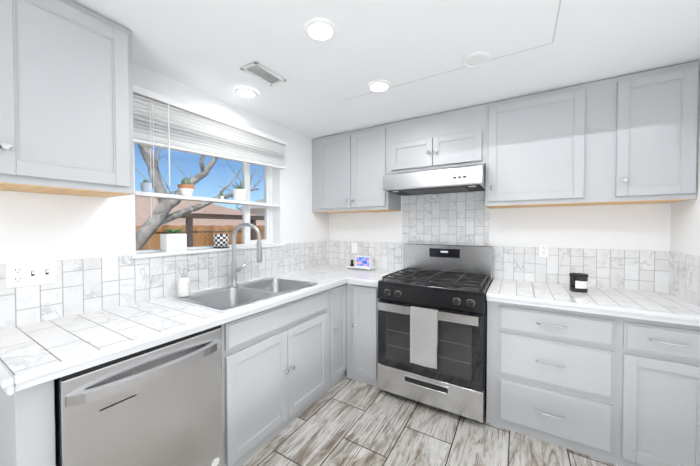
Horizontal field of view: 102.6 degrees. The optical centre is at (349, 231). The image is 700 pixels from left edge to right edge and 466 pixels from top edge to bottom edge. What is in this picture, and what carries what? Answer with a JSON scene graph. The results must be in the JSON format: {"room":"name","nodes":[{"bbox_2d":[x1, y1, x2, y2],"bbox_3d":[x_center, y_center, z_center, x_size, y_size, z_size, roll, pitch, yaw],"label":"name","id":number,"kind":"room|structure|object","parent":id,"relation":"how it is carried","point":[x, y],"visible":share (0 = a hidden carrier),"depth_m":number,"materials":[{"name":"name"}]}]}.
{"room":"kitchen","nodes":[
{"label":"kitchen","id":0,"kind":"room"},
{"bbox_2d":[0,62,328,264],"bbox_3d":[-1.429,0.155,1.561,0.160,2.490,4.300,1,1,31],"label":"wall","id":1,"kind":"structure","parent":0,"point":[37,226],"depth_m":1.60,"materials":[{"name":"white paint"}]},
{"bbox_2d":[0,0,133,197],"bbox_3d":[-1.300,-0.579,1.246,0.370,0.796,0.465,1,1,31],"label":"upper cabinet","id":2,"kind":"object","parent":1,"relation":"attached to","point":[66,104],"visible":1,"depth_m":1.17,"materials":[{"name":"grey wood"}]},
{"bbox_2d":[0,241,328,329],"bbox_3d":[-0.957,0.273,2.184,0.008,0.289,2.750,1,1,31],"label":"wall tile","id":3,"kind":"structure","parent":1,"relation":"attached to","point":[85,285],"depth_m":1.64,"materials":[{"name":"white tile"}]},
{"bbox_2d":[5,259,56,288],"bbox_3d":[-1.473,0.194,1.302,0.015,0.115,0.162,1,1,31],"label":"outlet","id":4,"kind":"object","parent":3,"relation":"attached to","point":[27,273],"visible":1,"depth_m":1.30,"materials":[{"name":"white plastic"}]},
{"bbox_2d":[134,145,271,252],"bbox_3d":[-1.083,-0.322,2.232,0.060,0.940,1.180,1,1,31],"label":"window","id":5,"kind":"structure","parent":1,"relation":"in","point":[267,193],"depth_m":2.46,"materials":[{"name":"white paint"}]},
{"bbox_2d":[133,84,285,217],"bbox_3d":[-0.937,-0.469,2.127,0.076,0.758,1.245,1,1,31],"label":"window blind","id":6,"kind":"object","parent":5,"relation":"attached to","point":[163,121],"visible":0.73,"depth_m":1.92,"materials":[{"name":"white paint"}]},
{"bbox_2d":[135,191,279,206],"bbox_3d":[-1.013,-0.239,2.191,0.096,0.025,1.178,1,1,31],"label":"shelf","id":7,"kind":"object","parent":1,"relation":"attached to","point":[174,197],"visible":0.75,"depth_m":2.01,"materials":[{"name":"white paint"}]},
{"bbox_2d":[140,180,151,191],"bbox_3d":[-1.276,-0.285,1.753,0.062,0.080,0.061,1,1,31],"label":"pot","id":8,"kind":"object","parent":7,"relation":"on","point":[145,185],"visible":0.88,"depth_m":1.73,"materials":[{"name":"blue"}]},
{"bbox_2d":[178,178,194,195],"bbox_3d":[-1.148,-0.311,1.965,0.102,0.126,0.101,1,1,31],"label":"pot","id":9,"kind":"object","parent":7,"relation":"on","point":[186,187],"visible":1,"depth_m":1.94,"materials":[{"name":"white ceramic"}]},
{"bbox_2d":[232,181,246,200],"bbox_3d":[-0.922,-0.337,2.340,0.111,0.163,0.117,1,1,31],"label":"pot","id":10,"kind":"object","parent":7,"relation":"on","point":[239,193],"visible":0.92,"depth_m":2.30,"materials":[{"name":"white ceramic"}]},
{"bbox_2d":[130,244,284,258],"bbox_3d":[-1.001,0.138,2.190,0.131,0.022,1.240,1,1,31],"label":"window sill","id":11,"kind":"structure","parent":1,"relation":"attached to","point":[160,254],"depth_m":1.97,"materials":[{"name":"white paint"}]},
{"bbox_2d":[159,228,187,251],"bbox_3d":[-1.184,0.055,1.879,0.110,0.153,0.140,1,1,31],"label":"pot","id":12,"kind":"object","parent":11,"relation":"on","point":[174,241],"visible":0.98,"depth_m":1.84,"materials":[{"name":"white ceramic"}]},
{"bbox_2d":[213,234,228,247],"bbox_3d":[-0.999,0.073,2.176,0.112,0.106,0.112,1,1,31],"label":"pot","id":13,"kind":"object","parent":11,"relation":"on","point":[221,240],"visible":1,"depth_m":2.13,"materials":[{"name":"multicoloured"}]},
{"bbox_2d":[71,0,699,138],"bbox_3d":[-0.174,-1.027,0.785,3.090,0.100,4.500,1,1,31],"label":"ceiling","id":14,"kind":"structure","parent":0,"point":[204,46],"depth_m":1.63,"materials":[{"name":"white paint"}]},
{"bbox_2d":[234,87,257,97],"bbox_3d":[-0.742,-0.988,2.004,0.158,0.011,0.158,1,1,31],"label":"recessed light","id":15,"kind":"object","parent":14,"relation":"in","point":[247,92],"visible":0.92,"depth_m":1.99,"materials":[{"name":"white paint"}]},
{"bbox_2d":[240,61,285,86],"bbox_3d":[-0.540,-0.986,1.765,0.140,0.007,0.250,1,1,31],"label":"ceiling vent","id":16,"kind":"object","parent":14,"relation":"in","point":[257,70],"visible":0.94,"depth_m":1.75,"materials":[{"name":"white metal"}]},
{"bbox_2d":[304,18,336,40],"bbox_3d":[-0.143,-0.977,1.366,0.158,0.011,0.158,1,1,31],"label":"recessed light","id":17,"kind":"object","parent":14,"relation":"in","point":[322,29],"visible":1,"depth_m":1.35,"materials":[{"name":"white paint"}]},
{"bbox_2d":[367,80,390,91],"bbox_3d":[0.198,-0.987,1.910,0.158,0.011,0.158,1,1,31],"label":"recessed light","id":18,"kind":"object","parent":14,"relation":"in","point":[378,85],"visible":1,"depth_m":1.89,"materials":[{"name":"white paint"}]},
{"bbox_2d":[205,0,560,99],"bbox_3d":[0.116,-0.981,1.147,1.294,0.004,1.518,1,1,31],"label":"ceiling","id":19,"kind":"structure","parent":14,"relation":"attached to","point":[393,43],"depth_m":1.39,"materials":[{"name":"white paint"}]},
{"bbox_2d":[461,51,490,67],"bbox_3d":[0.723,-0.981,1.606,0.158,0.011,0.158,1,1,31],"label":"recessed light","id":20,"kind":"object","parent":14,"relation":"in","point":[475,59],"visible":0.98,"depth_m":1.60,"materials":[{"name":"white paint"}]},
{"bbox_2d":[241,375,618,465],"bbox_3d":[-0.174,1.383,0.827,3.090,0.060,4.500,1,1,31],"label":"floor","id":21,"kind":"structure","parent":0,"point":[345,421],"depth_m":1.79,"materials":[{"name":"tile"}]},
{"bbox_2d":[54,325,222,465],"bbox_3d":[-1.050,0.910,1.345,0.687,0.868,0.596,1,1,31],"label":"dishwasher","id":22,"kind":"object","parent":21,"relation":"on","point":[160,405],"visible":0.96,"depth_m":1.16,"materials":[{"name":"silver metal"}]},
{"bbox_2d":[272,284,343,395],"bbox_3d":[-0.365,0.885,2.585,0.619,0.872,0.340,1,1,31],"label":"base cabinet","id":23,"kind":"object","parent":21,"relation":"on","point":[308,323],"depth_m":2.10,"materials":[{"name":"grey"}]},
{"bbox_2d":[0,264,371,391],"bbox_3d":[-0.636,0.437,2.107,0.639,0.042,2.554,1,1,31],"label":"countertop","id":24,"kind":"structure","parent":23,"relation":"on","point":[30,353],"depth_m":1.21,"materials":[{"name":"white tile"}]},
{"bbox_2d":[178,268,189,296],"bbox_3d":[-1.062,0.324,1.796,0.078,0.182,0.067,1,1,31],"label":"soap dispenser","id":25,"kind":"object","parent":24,"relation":"on","point":[183,285],"visible":1,"depth_m":1.77,"materials":[{"name":"white plastic"}]},
{"bbox_2d":[174,277,317,309],"bbox_3d":[-0.684,0.511,2.000,0.530,0.196,0.840,1,1,31],"label":"sink","id":26,"kind":"object","parent":24,"relation":"in","point":[229,297],"visible":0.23,"depth_m":2.01,"materials":[{"name":"silver metal"}]},
{"bbox_2d":[230,223,261,286],"bbox_3d":[-0.776,0.171,2.112,0.223,0.478,0.166,1,1,31],"label":"faucet","id":27,"kind":"object","parent":24,"relation":"on","point":[234,271],"visible":1,"depth_m":2.09,"materials":[{"name":"silver metal"}]},
{"bbox_2d":[345,265,374,269],"bbox_3d":[0.110,0.385,3.011,0.295,0.028,0.145,1,1,31],"label":"display tray","id":28,"kind":"object","parent":24,"relation":"on","point":[348,266],"visible":0.73,"depth_m":2.96,"materials":[{"name":"white ceramic"}]},
{"bbox_2d":[355,256,373,267],"bbox_3d":[0.154,0.320,2.998,0.178,0.118,0.090,1,1,31],"label":"smart display","id":29,"kind":"object","parent":28,"relation":"on","point":[365,261],"visible":0.86,"depth_m":2.96,"materials":[{"name":"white plastic"}]},
{"bbox_2d":[348,268,398,283],"bbox_3d":[0.270,0.427,2.678,0.324,0.042,0.639,1,1,31],"label":"countertop","id":30,"kind":"structure","parent":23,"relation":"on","point":[373,277],"depth_m":2.54,"materials":[{"name":"white tile"}]},
{"bbox_2d":[344,280,378,386],"bbox_3d":[0.252,0.884,2.696,0.362,0.872,0.642,1,1,31],"label":"base cabinet","id":31,"kind":"object","parent":21,"relation":"on","point":[361,363],"depth_m":2.45,"materials":[{"name":"grey wood"}]},
{"bbox_2d":[377,243,492,422],"bbox_3d":[0.714,0.726,2.329,0.785,1.200,0.746,1,1,31],"label":"range","id":32,"kind":"object","parent":21,"relation":"on","point":[432,325],"visible":1,"depth_m":2.06,"materials":[{"name":"black"}]},
{"bbox_2d":[410,306,437,368],"bbox_3d":[0.532,0.759,2.023,0.195,0.416,0.032,1,1,31],"label":"towel","id":33,"kind":"object","parent":32,"relation":"hanging from","point":[423,321],"depth_m":2.01,"materials":[{"name":"fabric"}]},
{"bbox_2d":[486,292,699,465],"bbox_3d":[1.557,0.897,1.923,1.063,0.872,0.619,1,1,31],"label":"base cabinet","id":34,"kind":"object","parent":21,"relation":"on","point":[610,375],"depth_m":1.63,"materials":[{"name":"grey wood"}]},
{"bbox_2d":[486,278,699,323],"bbox_3d":[1.551,0.440,1.907,1.065,0.042,0.639,1,1,31],"label":"countertop","id":35,"kind":"structure","parent":34,"relation":"on","point":[613,302],"depth_m":1.74,"materials":[{"name":"white tile"}]},
{"bbox_2d":[569,273,587,292],"bbox_3d":[1.601,0.356,1.964,0.104,0.122,0.104,1,1,31],"label":"candle","id":36,"kind":"object","parent":35,"relation":"on","point":[578,282],"visible":1,"depth_m":1.93,"materials":[{"name":"black glass"}]},
{"bbox_2d":[329,196,670,279],"bbox_3d":[0.961,0.135,2.690,3.090,2.490,0.100,1,1,31],"label":"wall","id":37,"kind":"structure","parent":0,"point":[645,227],"depth_m":2.21,"materials":[{"name":"white paint"}]},
{"bbox_2d":[312,124,400,212],"bbox_3d":[0.049,-0.611,2.969,0.904,0.792,0.339,1,1,31],"label":"upper cabinet","id":38,"kind":"object","parent":37,"relation":"attached to","point":[349,169],"depth_m":2.80,"materials":[{"name":"grey wood"}]},
{"bbox_2d":[388,104,487,173],"bbox_3d":[0.786,-0.769,2.522,0.817,0.460,0.339,1,1,31],"label":"upper cabinet","id":39,"kind":"object","parent":37,"relation":"attached to","point":[459,137],"depth_m":2.35,"materials":[{"name":"grey wood"}]},
{"bbox_2d":[383,164,485,195],"bbox_3d":[0.748,-0.443,2.448,0.788,0.181,0.492,1,1,31],"label":"range hood","id":40,"kind":"object","parent":39,"relation":"attached to","point":[466,178],"visible":0.94,"depth_m":2.25,"materials":[{"name":"silver metal"}]},
{"bbox_2d":[329,191,668,292],"bbox_3d":[0.959,-0.034,2.625,2.814,0.889,0.008,1,1,31],"label":"wall tile","id":41,"kind":"structure","parent":37,"relation":"attached to","point":[460,218],"depth_m":2.44,"materials":[{"name":"white tile"}]},
{"bbox_2d":[352,243,356,252],"bbox_3d":[0.052,0.184,3.165,0.070,0.115,0.008,1,1,31],"label":"electrical outlet","id":42,"kind":"object","parent":41,"relation":"attached to","point":[354,247],"visible":1,"depth_m":3.16,"materials":[{"name":"white plastic"}]},
{"bbox_2d":[538,243,548,257],"bbox_3d":[1.560,0.150,2.256,0.070,0.115,0.008,1,1,31],"label":"electrical outlet","id":43,"kind":"object","parent":41,"relation":"attached to","point":[543,249],"visible":1,"depth_m":2.25,"materials":[{"name":"white plastic"}]},
{"bbox_2d":[485,60,699,207],"bbox_3d":[1.610,-0.595,2.029,1.107,0.792,0.339,1,1,31],"label":"upper cabinet","id":44,"kind":"object","parent":37,"relation":"attached to","point":[627,139],"depth_m":1.84,"materials":[{"name":"grey wood"}]},
{"bbox_2d":[670,59,699,255],"bbox_3d":[1.081,0.182,-0.009,0.100,2.490,4.400,1,1,31],"label":"wall","id":45,"kind":"structure","parent":0,"point":[685,226],"depth_m":1.70,"materials":[{"name":"white paint"}]},
{"bbox_2d":[668,251,699,306],"bbox_3d":[1.860,0.287,1.392,0.008,0.289,1.200,1,1,31],"label":"wall tile","id":46,"kind":"structure","parent":45,"relation":"attached to","point":[684,277],"depth_m":1.71,"materials":[{"name":"white tile"}]},
{"label":"outside","id":47,"kind":"structure","parent":0,"visible":0},
{"bbox_3d":[-11.107,1.488,14.593,29.840,0.050,36.000,1,1,31],"label":"ground","id":48,"kind":"structure","parent":47,"visible":0},
{"bbox_2d":[135,144,263,249],"bbox_3d":[-2.240,-0.253,3.759,0.683,3.932,3.510,1,1,31],"label":"tree","id":49,"kind":"object","parent":48,"relation":"on","point":[161,213],"depth_m":3.37,"materials":[{"name":"grey plant"}]},
{"bbox_2d":[135,213,264,249],"bbox_3d":[-2.147,0.551,9.217,1.120,2.010,14.062,1,1,31],"label":"fence","id":50,"kind":"object","parent":48,"relation":"on","point":[187,231],"depth_m":7.19,"materials":[{"name":"brown wood"}]},
{"bbox_2d":[135,197,264,225],"bbox_3d":[-7.320,-0.150,12.459,7.500,3.300,20.300,1,1,31],"label":"house","id":51,"kind":"structure","parent":48,"relation":"on","point":[147,206],"depth_m":10.76,"materials":[{"name":"brown"}]}
]}

